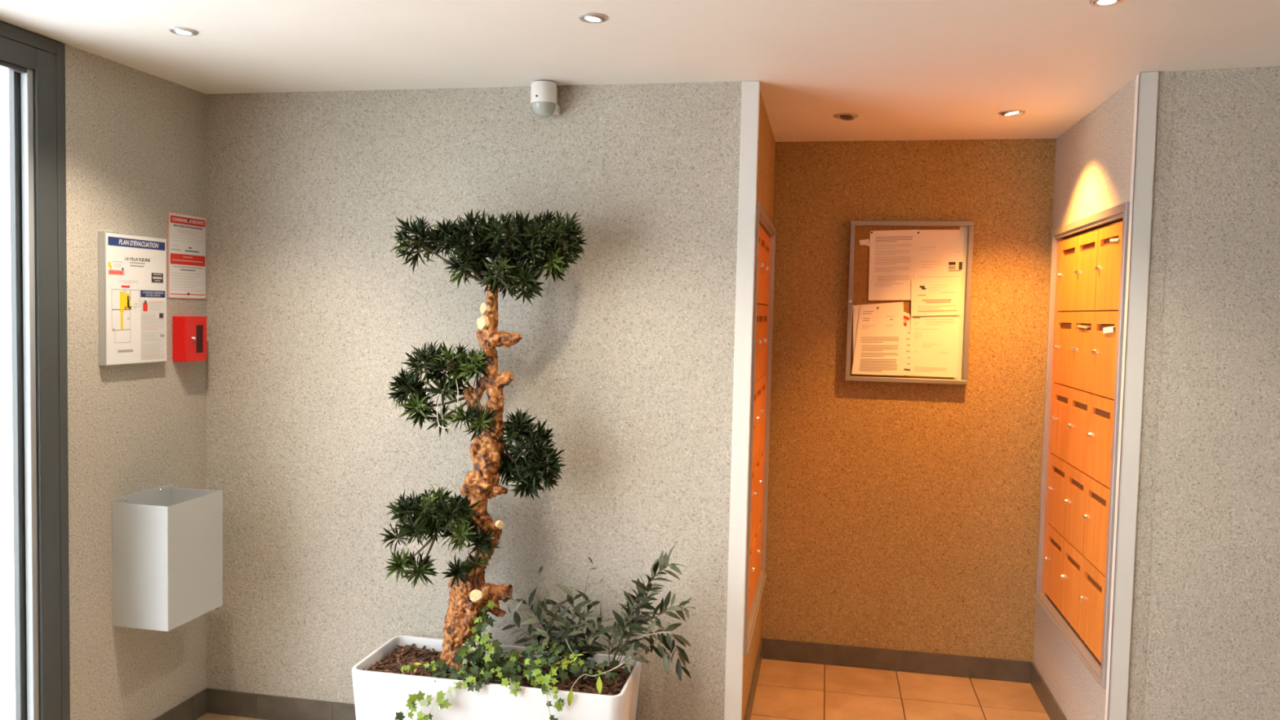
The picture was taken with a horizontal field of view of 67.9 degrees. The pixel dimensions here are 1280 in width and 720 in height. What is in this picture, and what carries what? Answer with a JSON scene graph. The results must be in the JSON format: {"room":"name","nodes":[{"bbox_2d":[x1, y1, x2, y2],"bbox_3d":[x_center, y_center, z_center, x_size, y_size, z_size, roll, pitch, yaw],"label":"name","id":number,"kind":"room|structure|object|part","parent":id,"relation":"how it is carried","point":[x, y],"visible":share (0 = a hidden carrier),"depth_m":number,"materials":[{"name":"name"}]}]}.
{"room":"apartment building lobby","nodes":[
{"label":"apartment building lobby","id":0,"kind":"room"},
{"bbox_2d":[65,44,206,719],"bbox_3d":[-1.911,0.207,3.506,0.188,2.502,0.716,2,3,11],"label":"wall","id":1,"kind":"structure","parent":0,"point":[136,140],"depth_m":3.37,"materials":[{"name":"paint"}]},
{"bbox_2d":[0,21,70,719],"bbox_3d":[-2.016,0.251,2.625,0.072,2.500,1.050,2,3,11],"label":"door","id":2,"kind":"structure","parent":1,"relation":"in","point":[35,63],"depth_m":3.02,"materials":[{"name":"grey metal"}]},
{"bbox_3d":[-1.987,-0.918,2.565,0.068,0.068,0.814,2,3,11],"label":"rail","id":3,"kind":"part","parent":2,"relation":"part of","materials":[{"name":"grey metal"}]},
{"bbox_2d":[97,231,166,365],"bbox_3d":[-1.807,-0.216,3.399,0.030,0.459,0.308,2,3,11],"label":"evacuation plan","id":4,"kind":"object","parent":1,"relation":"attached to","point":[132,268],"visible":1,"depth_m":3.37,"materials":[{"name":"white paper"}]},
{"bbox_2d":[111,484,222,631],"bbox_3d":[-1.723,0.717,3.485,0.221,0.462,0.306,2,3,11],"label":"bin","id":5,"kind":"object","parent":1,"relation":"attached to","point":[167,540],"visible":1,"depth_m":3.35,"materials":[{"name":"white metal"}]},
{"bbox_3d":[-1.830,0.709,3.506,0.003,0.453,0.306,2,3,11],"label":"plate","id":6,"kind":"part","parent":5,"relation":"part of","materials":[{"name":"grey paint"}]},
{"bbox_2d":[153,688,206,719],"bbox_3d":[-1.843,1.410,3.543,0.010,0.100,0.705,2,3,11],"label":"baseboard","id":7,"kind":"structure","parent":1,"relation":"attached to","point":[193,708],"depth_m":3.78,"materials":[{"name":"grey tile"}]},
{"bbox_2d":[167,211,205,298],"bbox_3d":[-1.754,-0.401,3.692,0.009,0.324,0.220,2,3,11],"label":"notice","id":8,"kind":"object","parent":1,"relation":"attached to","point":[186,233],"visible":1,"depth_m":3.69,"materials":[{"name":"white paper"}]},
{"bbox_2d":[172,315,206,361],"bbox_3d":[-1.735,-0.082,3.678,0.072,0.173,0.122,2,3,11],"label":"box","id":9,"kind":"object","parent":1,"relation":"attached to","point":[188,332],"visible":1,"depth_m":3.63,"materials":[{"name":"red metal"}]},
{"bbox_3d":[-1.715,-0.082,3.674,0.005,0.173,0.122,2,3,11],"label":"box lid","id":10,"kind":"part","parent":9,"relation":"part of","materials":[{"name":"red metal"}]},
{"bbox_2d":[206,80,748,719],"bbox_3d":[-0.764,0.223,3.708,2.367,2.502,0.120,2,3,11],"label":"wall","id":11,"kind":"structure","parent":0,"point":[312,314],"depth_m":3.62,"materials":[{"name":"paint"}]},
{"bbox_2d":[205,688,355,719],"bbox_3d":[-0.737,1.427,3.692,2.123,0.100,0.010,2,3,11],"label":"baseboard","id":12,"kind":"structure","parent":11,"relation":"attached to","point":[224,702],"depth_m":3.83,"materials":[{"name":"grey tile"}]},
{"bbox_2d":[530,80,560,117],"bbox_3d":[-0.348,-0.942,3.453,0.094,0.118,0.110,2,3,11],"label":"sensor","id":13,"kind":"object","parent":11,"relation":"attached to","point":[544,94],"visible":1,"depth_m":3.41,"materials":[{"name":"white plastic"}]},
{"bbox_2d":[724,80,759,719],"bbox_3d":[0.365,0.263,3.438,0.062,2.501,0.035,2,3,11],"label":"trim","id":14,"kind":"structure","parent":11,"relation":"attached to","point":[750,91],"depth_m":3.42,"materials":[{"name":"white paint"}]},
{"bbox_2d":[196,658,1050,719],"bbox_3d":[1.317,1.701,1.409,7.447,0.120,6.516,2,3,11],"label":"floor","id":15,"kind":"structure","parent":0,"point":[785,690],"depth_m":4.23,"materials":[{"name":"tile"}]},
{"bbox_2d":[351,635,641,719],"bbox_3d":[-0.507,1.291,3.410,0.976,0.412,0.380,2,3,11],"label":"planter","id":16,"kind":"object","parent":15,"relation":"on","point":[378,695],"visible":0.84,"depth_m":3.25,"materials":[{"name":"white"}]},
{"bbox_2d":[362,643,634,695],"bbox_3d":[-0.505,1.117,3.400,0.942,0.051,0.350,2,3,11],"label":"bark mulch","id":17,"kind":"object","parent":16,"relation":"in","point":[407,655],"visible":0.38,"depth_m":3.40,"materials":[{"name":"wood"}]},
{"bbox_2d":[377,208,587,671],"bbox_3d":[-0.567,0.293,3.356,0.742,1.655,0.302,1,3,2],"label":"bonsai tree","id":18,"kind":"object","parent":17,"relation":"on","point":[469,593],"visible":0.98,"depth_m":3.33,"materials":[{"name":"green plant"}]},
{"bbox_2d":[394,600,631,719],"bbox_3d":[-0.441,1.083,3.261,0.818,0.459,0.221,2,3,11],"label":"ivy plant","id":19,"kind":"object","parent":17,"relation":"on","point":[533,668],"visible":0.98,"depth_m":3.25,"materials":[{"name":"green plant"}]},
{"bbox_2d":[501,556,616,669],"bbox_3d":[-0.289,0.902,3.339,0.424,0.410,0.282,2,3,11],"label":"shrub","id":20,"kind":"object","parent":17,"relation":"on","point":[562,637],"visible":0.89,"depth_m":3.35,"materials":[{"name":"green plant"}]},
{"bbox_3d":[-0.378,0.862,3.260,0.164,0.080,0.017,2,3,4],"label":"stem","id":21,"kind":"part","parent":20,"relation":"part of","materials":[{"name":"brown"}]},
{"bbox_3d":[-0.385,1.022,3.396,0.140,0.160,0.008,1,3,2],"label":"stem","id":22,"kind":"part","parent":20,"relation":"part of","materials":[{"name":"brown"}]},
{"bbox_3d":[-0.309,0.900,3.368,0.135,0.318,0.003,2,3,11],"label":"stem","id":23,"kind":"part","parent":20,"relation":"part of","materials":[{"name":"brown"}]},
{"bbox_2d":[597,543,695,680],"bbox_3d":[0.012,0.870,3.285,0.357,0.467,0.274,2,3,11],"label":"shrub","id":24,"kind":"object","parent":17,"relation":"on","point":[662,562],"visible":0.98,"depth_m":3.26,"materials":[{"name":"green plant"}]},
{"bbox_3d":[-0.069,1.005,3.396,0.085,0.182,0.024,0,3,-18],"label":"stem","id":25,"kind":"part","parent":24,"relation":"part of","materials":[{"name":"brown"}]},
{"bbox_3d":[-0.064,0.944,3.265,0.090,0.255,0.013,3,3,25],"label":"stem","id":26,"kind":"part","parent":24,"relation":"part of","materials":[{"name":"brown"}]},
{"bbox_3d":[-0.034,0.936,3.297,0.130,0.299,0.008,3,3,25],"label":"stem","id":27,"kind":"part","parent":24,"relation":"part of","materials":[{"name":"brown"}]},
{"bbox_3d":[-0.003,0.898,3.328,0.206,0.391,0.005,2,3,11],"label":"stem","id":28,"kind":"part","parent":24,"relation":"part of","materials":[{"name":"brown"}]},
{"bbox_3d":[0.003,1.004,3.212,0.178,0.110,0.016,2,3,18],"label":"stem","id":29,"kind":"part","parent":24,"relation":"part of","materials":[{"name":"brown"}]},
{"bbox_3d":[0.029,0.998,3.260,0.235,0.163,0.022,3,3,29],"label":"stem","id":30,"kind":"part","parent":24,"relation":"part of","materials":[{"name":"beige"}]},
{"bbox_3d":[0.038,0.966,3.302,0.250,0.255,0.044,2,3,11],"label":"stem","id":31,"kind":"part","parent":24,"relation":"part of","materials":[{"name":"brown"}]},
{"bbox_2d":[567,662,635,706],"bbox_3d":[-0.126,1.078,3.162,0.230,0.140,0.020,1,3,-11],"label":"twig","id":32,"kind":"object","parent":16,"relation":"on","point":[599,685],"visible":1,"depth_m":3.16,"materials":[{"name":"green plant"}]},
{"bbox_3d":[-0.143,1.051,3.164,0.178,0.080,0.011,1,3,-13],"label":"stem","id":33,"kind":"part","parent":32,"relation":"part of","materials":[{"name":"beige"}]},
{"bbox_2d":[0,0,1279,142],"bbox_3d":[1.377,-0.932,1.275,7.447,0.150,6.516,2,3,11],"label":"ceiling","id":34,"kind":"structure","parent":0,"point":[909,69],"depth_m":2.95,"materials":[{"name":"paint"}]},
{"bbox_2d":[168,26,198,35],"bbox_3d":[-1.390,-0.999,2.899,0.081,0.007,0.081,2,3,11],"label":"recessed light","id":35,"kind":"object","parent":34,"relation":"in","point":[182,31],"visible":1,"depth_m":2.89,"materials":[{"name":"white metal"}]},
{"bbox_3d":[-1.390,-0.997,2.899,0.049,0.004,0.049,2,3,11],"label":"lamp glass","id":36,"kind":"part","parent":35,"relation":"part of","materials":[{"name":"white glass"}]},
{"bbox_2d":[578,13,607,22],"bbox_3d":[-0.132,-0.958,2.671,0.081,0.011,0.081,2,3,11],"label":"recessed light","id":37,"kind":"object","parent":34,"relation":"in","point":[585,17],"visible":1,"depth_m":2.66,"materials":[{"name":"white metal"}]},
{"bbox_3d":[-0.132,-0.958,2.671,0.048,0.007,0.049,2,3,11],"label":"lamp glass","id":38,"kind":"part","parent":37,"relation":"part of","materials":[{"name":"white glass"}]},
{"bbox_2d":[833,113,858,120],"bbox_3d":[0.847,-0.999,3.905,0.101,0.024,0.101,2,3,11],"label":"recessed light","id":39,"kind":"object","parent":34,"relation":"in","point":[845,117],"visible":1,"depth_m":3.90,"materials":[{"name":"grey metal"}]},
{"bbox_3d":[0.846,-0.999,3.905,0.060,0.018,0.059,2,3,11],"label":"lamp glass","id":40,"kind":"part","parent":39,"relation":"part of","materials":[{"name":"brown"}]},
{"bbox_2d":[998,109,1025,116],"bbox_3d":[1.472,-0.978,3.768,0.101,0.020,0.101,2,3,11],"label":"recessed light","id":41,"kind":"object","parent":34,"relation":"in","point":[1011,112],"visible":1,"depth_m":3.76,"materials":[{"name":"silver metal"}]},
{"bbox_3d":[1.473,-0.977,3.768,0.059,0.014,0.061,2,3,11],"label":"lamp glass","id":42,"kind":"part","parent":41,"relation":"part of","materials":[{"name":"white glass"}]},
{"bbox_2d":[1088,0,1123,6],"bbox_3d":[1.191,-0.916,2.429,0.081,0.007,0.081,2,3,11],"label":"recessed light","id":43,"kind":"object","parent":34,"relation":"in","point":[1094,2],"visible":1,"depth_m":2.43,"materials":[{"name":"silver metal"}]},
{"bbox_3d":[1.191,-0.914,2.429,0.049,0.004,0.049,2,3,11],"label":"lamp glass","id":44,"kind":"part","parent":43,"relation":"part of","materials":[{"name":"white glass"}]},
{"bbox_2d":[742,91,775,719],"bbox_3d":[0.464,0.233,4.078,0.100,2.502,1.080,2,3,11],"label":"wall","id":45,"kind":"structure","parent":0,"point":[766,142],"depth_m":3.95,"materials":[{"name":"paint"}]},
{"bbox_2d":[743,639,762,719],"bbox_3d":[0.481,1.436,4.081,0.010,0.100,1.155,2,3,11],"label":"baseboard","id":46,"kind":"structure","parent":45,"relation":"attached to","point":[757,668],"depth_m":4.15,"materials":[{"name":"grey tile"}]},
{"bbox_2d":[743,201,775,656],"bbox_3d":[0.359,0.231,4.033,0.332,1.668,1.085,2,3,11],"label":"mailboxes","id":47,"kind":"object","parent":45,"relation":"attached to","point":[765,242],"visible":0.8,"depth_m":4.07,"materials":[{"name":"brown wood"}]},
{"bbox_3d":[0.416,0.873,3.741,0.018,0.308,0.296,2,3,11],"label":"mailbox door","id":48,"kind":"part","parent":47,"relation":"part of","materials":[{"name":"orange wood"}]},
{"bbox_3d":[0.402,0.260,3.494,0.028,1.608,0.042,2,3,11],"label":"frame","id":49,"kind":"part","parent":47,"relation":"part of","materials":[{"name":"silver metal"}]},
{"bbox_3d":[0.424,0.561,3.725,0.018,0.308,0.296,2,3,11],"label":"mailbox door","id":50,"kind":"part","parent":47,"relation":"part of","materials":[{"name":"orange wood"}]},
{"bbox_3d":[0.475,0.859,4.037,0.018,0.308,0.296,2,3,11],"label":"mailbox door","id":51,"kind":"part","parent":47,"relation":"part of","materials":[{"name":"orange wood"}]},
{"bbox_3d":[0.431,0.248,3.709,0.018,0.308,0.296,2,3,11],"label":"mailbox door","id":52,"kind":"part","parent":47,"relation":"part of","materials":[{"name":"orange wood"}]},
{"bbox_3d":[0.487,1.049,4.046,0.034,0.040,1.085,2,3,11],"label":"frame","id":53,"kind":"part","parent":47,"relation":"part of","materials":[{"name":"silver metal"}]},
{"bbox_3d":[0.482,0.547,4.021,0.018,0.308,0.296,2,3,11],"label":"mailbox door","id":54,"kind":"part","parent":47,"relation":"part of","materials":[{"name":"orange wood"}]},
{"bbox_3d":[0.438,-0.064,3.693,0.018,0.308,0.296,2,3,11],"label":"mailbox door","id":55,"kind":"part","parent":47,"relation":"part of","materials":[{"name":"orange wood"}]},
{"bbox_3d":[0.489,0.235,4.005,0.018,0.308,0.296,2,3,11],"label":"mailbox door","id":56,"kind":"part","parent":47,"relation":"part of","materials":[{"name":"orange wood"}]},
{"bbox_3d":[0.533,0.845,4.333,0.018,0.308,0.296,2,3,11],"label":"mailbox door","id":57,"kind":"part","parent":47,"relation":"part of","materials":[{"name":"orange wood"}]},
{"bbox_3d":[0.445,-0.376,3.677,0.018,0.308,0.296,2,3,11],"label":"mailbox door","id":58,"kind":"part","parent":47,"relation":"part of","materials":[{"name":"orange wood"}]},
{"bbox_3d":[0.496,-0.077,3.989,0.018,0.308,0.296,2,3,11],"label":"mailbox door","id":59,"kind":"part","parent":47,"relation":"part of","materials":[{"name":"orange wood"}]},
{"bbox_3d":[0.540,0.533,4.317,0.018,0.308,0.296,2,3,11],"label":"mailbox door","id":60,"kind":"part","parent":47,"relation":"part of","materials":[{"name":"orange wood"}]},
{"bbox_3d":[0.503,-0.389,3.973,0.018,0.308,0.296,2,3,11],"label":"mailbox door","id":61,"kind":"part","parent":47,"relation":"part of","materials":[{"name":"orange wood"}]},
{"bbox_3d":[0.547,0.221,4.301,0.018,0.308,0.296,2,3,11],"label":"mailbox door","id":62,"kind":"part","parent":47,"relation":"part of","materials":[{"name":"orange wood"}]},
{"bbox_3d":[0.555,-0.091,4.285,0.018,0.308,0.296,2,3,11],"label":"mailbox door","id":63,"kind":"part","parent":47,"relation":"part of","materials":[{"name":"orange wood"}]},
{"bbox_3d":[0.521,-0.575,3.964,0.028,0.044,1.085,2,3,11],"label":"frame","id":64,"kind":"part","parent":47,"relation":"part of","materials":[{"name":"silver metal"}]},
{"bbox_3d":[0.562,-0.403,4.269,0.018,0.308,0.296,2,3,11],"label":"mailbox door","id":65,"kind":"part","parent":47,"relation":"part of","materials":[{"name":"orange wood"}]},
{"bbox_3d":[0.603,0.212,4.516,0.028,1.608,0.042,2,3,11],"label":"frame","id":66,"kind":"part","parent":47,"relation":"part of","materials":[{"name":"silver metal"}]},
{"bbox_2d":[760,138,1056,661],"bbox_3d":[1.245,0.227,4.536,1.457,2.502,0.120,2,3,11],"label":"wall","id":67,"kind":"structure","parent":0,"point":[900,516],"depth_m":4.48,"materials":[{"name":"paint"}]},
{"bbox_2d":[760,637,1032,683],"bbox_3d":[1.205,1.429,4.533,1.257,0.100,0.010,2,3,11],"label":"baseboard","id":68,"kind":"structure","parent":67,"relation":"attached to","point":[966,666],"depth_m":4.52,"materials":[{"name":"grey tile"}]},
{"bbox_2d":[844,220,973,385],"bbox_3d":[1.248,-0.269,4.426,0.551,0.749,0.048,2,3,11],"label":"notice board","id":69,"kind":"object","parent":67,"relation":"attached to","point":[859,255],"visible":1,"depth_m":4.43,"materials":[{"name":"grey metal"}]},
{"bbox_2d":[859,239,869,246],"bbox_3d":[1.054,-0.549,4.462,0.050,0.038,0.001,2,3,11],"label":"paper scrap","id":70,"kind":"object","parent":69,"relation":"attached to","point":[866,242],"visible":1,"depth_m":4.46,"materials":[{"name":"white paper"}]},
{"bbox_2d":[851,304,903,375],"bbox_3d":[1.119,-0.095,4.454,0.239,0.331,0.002,2,3,11],"label":"paper sheet","id":71,"kind":"object","parent":69,"relation":"attached to","point":[879,342],"visible":1,"depth_m":4.45,"materials":[{"name":"white paper"}]},
{"bbox_2d":[859,311,898,371],"bbox_3d":[1.121,-0.087,4.453,0.177,0.283,0.001,2,3,11],"label":"print","id":72,"kind":"object","parent":71,"relation":"attached to","point":[862,360],"depth_m":4.46},
{"bbox_2d":[853,302,903,359],"bbox_3d":[1.119,-0.104,4.458,0.246,0.340,0.001,2,3,11],"label":"paper sheet","id":73,"kind":"object","parent":69,"relation":"attached to","point":[855,308],"visible":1,"depth_m":4.47,"materials":[{"name":"white paper"}]},
{"bbox_2d":[868,229,917,300],"bbox_3d":[1.177,-0.442,4.438,0.214,0.332,0.002,2,3,11],"label":"paper sheet","id":74,"kind":"object","parent":69,"relation":"attached to","point":[891,252],"visible":1,"depth_m":4.44,"materials":[{"name":"white paper"}]},
{"bbox_2d":[874,235,912,286],"bbox_3d":[1.181,-0.460,4.436,0.168,0.236,0.001,2,3,11],"label":"print","id":75,"kind":"object","parent":74,"relation":"attached to","point":[900,236],"depth_m":4.44},
{"bbox_3d":[1.240,0.094,4.446,0.551,0.022,0.044,2,3,11],"label":"frame rail","id":76,"kind":"part","parent":69,"relation":"part of","materials":[{"name":"grey metal"}]},
{"bbox_2d":[903,311,911,375],"bbox_3d":[1.228,-0.083,4.435,0.077,0.311,0.002,2,3,11],"label":"paper sheet","id":77,"kind":"object","parent":69,"relation":"attached to","point":[906,316],"visible":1,"depth_m":4.43,"materials":[{"name":"white paper"}]},
{"bbox_3d":[1.257,-0.632,4.409,0.551,0.022,0.044,2,3,11],"label":"frame rail","id":78,"kind":"part","parent":69,"relation":"part of","materials":[{"name":"grey metal"}]},
{"bbox_2d":[910,315,959,377],"bbox_3d":[1.364,-0.064,4.416,0.218,0.284,0.002,2,3,11],"label":"paper sheet","id":79,"kind":"object","parent":69,"relation":"attached to","point":[934,340],"visible":1,"depth_m":4.42,"materials":[{"name":"white paper"}]},
{"bbox_2d":[911,278,960,317],"bbox_3d":[1.368,-0.288,4.403,0.223,0.184,0.002,2,3,11],"label":"paper sheet","id":80,"kind":"object","parent":69,"relation":"attached to","point":[930,297],"visible":1,"depth_m":4.40,"materials":[{"name":"white paper"}]},
{"bbox_2d":[913,229,964,278],"bbox_3d":[1.378,-0.488,4.399,0.220,0.231,0.002,2,3,11],"label":"paper sheet","id":81,"kind":"object","parent":69,"relation":"attached to","point":[939,252],"visible":1,"depth_m":4.40,"materials":[{"name":"white paper"}]},
{"bbox_2d":[918,251,962,277],"bbox_3d":[1.388,-0.452,4.398,0.195,0.141,0.001,2,3,11],"label":"print","id":82,"kind":"object","parent":81,"relation":"attached to","point":[949,263],"depth_m":4.39},
{"bbox_2d":[1032,71,1175,719],"bbox_3d":[1.783,0.279,3.760,0.100,2.502,1.198,2,3,11],"label":"wall","id":83,"kind":"structure","parent":0,"point":[1094,157],"depth_m":3.30,"materials":[{"name":"paint"}]},
{"bbox_2d":[1030,662,1066,719],"bbox_3d":[1.706,1.475,3.852,0.010,0.100,1.135,2,3,11],"label":"baseboard","id":84,"kind":"structure","parent":83,"relation":"attached to","point":[1049,703],"depth_m":4.12,"materials":[{"name":"grey tile"}]},
{"bbox_2d":[1034,201,1129,688],"bbox_3d":[1.875,0.281,3.736,0.332,1.668,1.085,2,3,11],"label":"mailboxes","id":85,"kind":"object","parent":83,"relation":"attached to","point":[1088,270],"visible":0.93,"depth_m":3.69,"materials":[{"name":"orange wood"}]},
{"bbox_3d":[1.832,0.253,4.276,0.028,1.608,0.042,2,3,11],"label":"frame","id":86,"kind":"part","parent":85,"relation":"part of","materials":[{"name":"silver metal"}]},
{"bbox_3d":[1.788,0.886,4.088,0.018,0.308,0.296,2,3,11],"label":"mailbox door","id":87,"kind":"part","parent":85,"relation":"part of","materials":[{"name":"orange wood"}]},
{"bbox_3d":[1.795,0.574,4.072,0.018,0.308,0.296,2,3,11],"label":"mailbox door","id":88,"kind":"part","parent":85,"relation":"part of","materials":[{"name":"orange wood"}]},
{"bbox_3d":[1.802,0.262,4.056,0.018,0.308,0.296,2,3,11],"label":"mailbox door","id":89,"kind":"part","parent":85,"relation":"part of","materials":[{"name":"orange wood"}]},
{"bbox_3d":[1.809,-0.050,4.041,0.018,0.308,0.296,2,3,11],"label":"mailbox door","id":90,"kind":"part","parent":85,"relation":"part of","materials":[{"name":"orange wood"}]},
{"bbox_3d":[1.817,-0.362,4.025,0.018,0.308,0.296,2,3,11],"label":"mailbox door","id":91,"kind":"part","parent":85,"relation":"part of","materials":[{"name":"orange wood"}]},
{"bbox_3d":[1.710,1.089,3.807,0.034,0.040,1.085,2,3,11],"label":"frame","id":92,"kind":"part","parent":85,"relation":"part of","materials":[{"name":"silver metal"}]},
{"bbox_3d":[1.730,0.900,3.794,0.018,0.308,0.296,2,3,11],"label":"mailbox door","id":93,"kind":"part","parent":85,"relation":"part of","materials":[{"name":"orange wood"}]},
{"bbox_3d":[1.737,0.588,3.778,0.018,0.308,0.296,2,3,11],"label":"mailbox door","id":94,"kind":"part","parent":85,"relation":"part of","materials":[{"name":"orange wood"}]},
{"bbox_3d":[1.744,0.276,3.762,0.018,0.308,0.296,2,3,11],"label":"mailbox door","id":95,"kind":"part","parent":85,"relation":"part of","materials":[{"name":"orange wood"}]},
{"bbox_3d":[1.751,-0.036,3.747,0.018,0.308,0.296,2,3,11],"label":"mailbox door","id":96,"kind":"part","parent":85,"relation":"part of","materials":[{"name":"orange wood"}]},
{"bbox_2d":[1076,324,1090,328],"bbox_3d":[1.745,-0.130,3.741,0.015,0.013,0.150,2,3,11],"label":"leaflet","id":97,"kind":"object","parent":85,"relation":"in","point":[1080,326],"visible":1,"depth_m":3.73,"materials":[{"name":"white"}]},
{"bbox_3d":[1.758,-0.348,3.731,0.018,0.308,0.296,2,3,11],"label":"mailbox door","id":98,"kind":"part","parent":85,"relation":"part of","materials":[{"name":"orange wood"}]},
{"bbox_3d":[1.750,-0.534,3.723,0.028,0.044,1.085,2,3,11],"label":"frame","id":99,"kind":"part","parent":85,"relation":"part of","materials":[{"name":"silver metal"}]},
{"bbox_3d":[1.672,0.914,3.499,0.018,0.308,0.296,2,3,11],"label":"mailbox door","id":100,"kind":"part","parent":85,"relation":"part of","materials":[{"name":"orange wood"}]},
{"bbox_3d":[1.679,0.602,3.483,0.018,0.308,0.296,2,3,11],"label":"mailbox door","id":101,"kind":"part","parent":85,"relation":"part of","materials":[{"name":"orange wood"}]},
{"bbox_3d":[1.686,0.290,3.467,0.018,0.308,0.296,2,3,11],"label":"mailbox door","id":102,"kind":"part","parent":85,"relation":"part of","materials":[{"name":"orange wood"}]},
{"bbox_3d":[1.693,-0.022,3.451,0.018,0.308,0.296,2,3,11],"label":"mailbox door","id":103,"kind":"part","parent":85,"relation":"part of","materials":[{"name":"orange wood"}]},
{"bbox_3d":[1.700,-0.334,3.436,0.018,0.308,0.296,2,3,11],"label":"mailbox door","id":104,"kind":"part","parent":85,"relation":"part of","materials":[{"name":"orange wood"}]},
{"bbox_2d":[1102,326,1115,333],"bbox_3d":[1.676,-0.107,3.394,0.015,0.029,0.130,2,3,11],"label":"envelope","id":105,"kind":"object","parent":85,"relation":"in","point":[1105,330],"visible":1,"depth_m":3.39,"materials":[{"name":"white paper"}]},
{"bbox_3d":[1.631,0.300,3.253,0.028,1.608,0.042,2,3,11],"label":"frame","id":106,"kind":"part","parent":85,"relation":"part of","materials":[{"name":"silver metal"}]},
{"bbox_2d":[1110,238,1119,241],"bbox_3d":[1.680,-0.424,3.358,0.015,0.017,0.100,2,3,11],"label":"envelope","id":107,"kind":"object","parent":85,"relation":"in","point":[1111,239],"visible":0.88,"depth_m":3.35,"materials":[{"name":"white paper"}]},
{"bbox_2d":[1104,71,1159,719],"bbox_3d":[1.643,0.305,3.197,0.058,2.501,0.049,2,3,11],"label":"trim","id":108,"kind":"structure","parent":83,"relation":"attached to","point":[1146,95],"depth_m":3.17,"materials":[{"name":"white paint"}]},
{"bbox_2d":[1142,66,1279,719],"bbox_3d":[2.280,0.326,3.069,1.283,2.502,0.333,2,3,11],"label":"wall","id":109,"kind":"structure","parent":0,"point":[1213,645],"depth_m":3.10,"materials":[{"name":"paint"}]},
{"label":"outside","id":110,"kind":"structure","parent":0,"visible":0},
{"bbox_2d":[0,675,15,719],"bbox_3d":[-3.178,1.796,-0.310,22.000,0.160,26.000,2,3,11],"label":"ground","id":111,"kind":"structure","parent":110,"point":[7,684],"depth_m":4.21,"materials":[{"name":"white"}]},
{"bbox_2d":[0,66,14,676],"bbox_3d":[-3.755,-0.176,4.619,2.050,3.330,0.180,2,3,11],"label":"glass door","id":112,"kind":"structure","parent":111,"relation":"on","point":[6,527],"depth_m":4.38,"materials":[{"name":"clear glass"}]}
]}

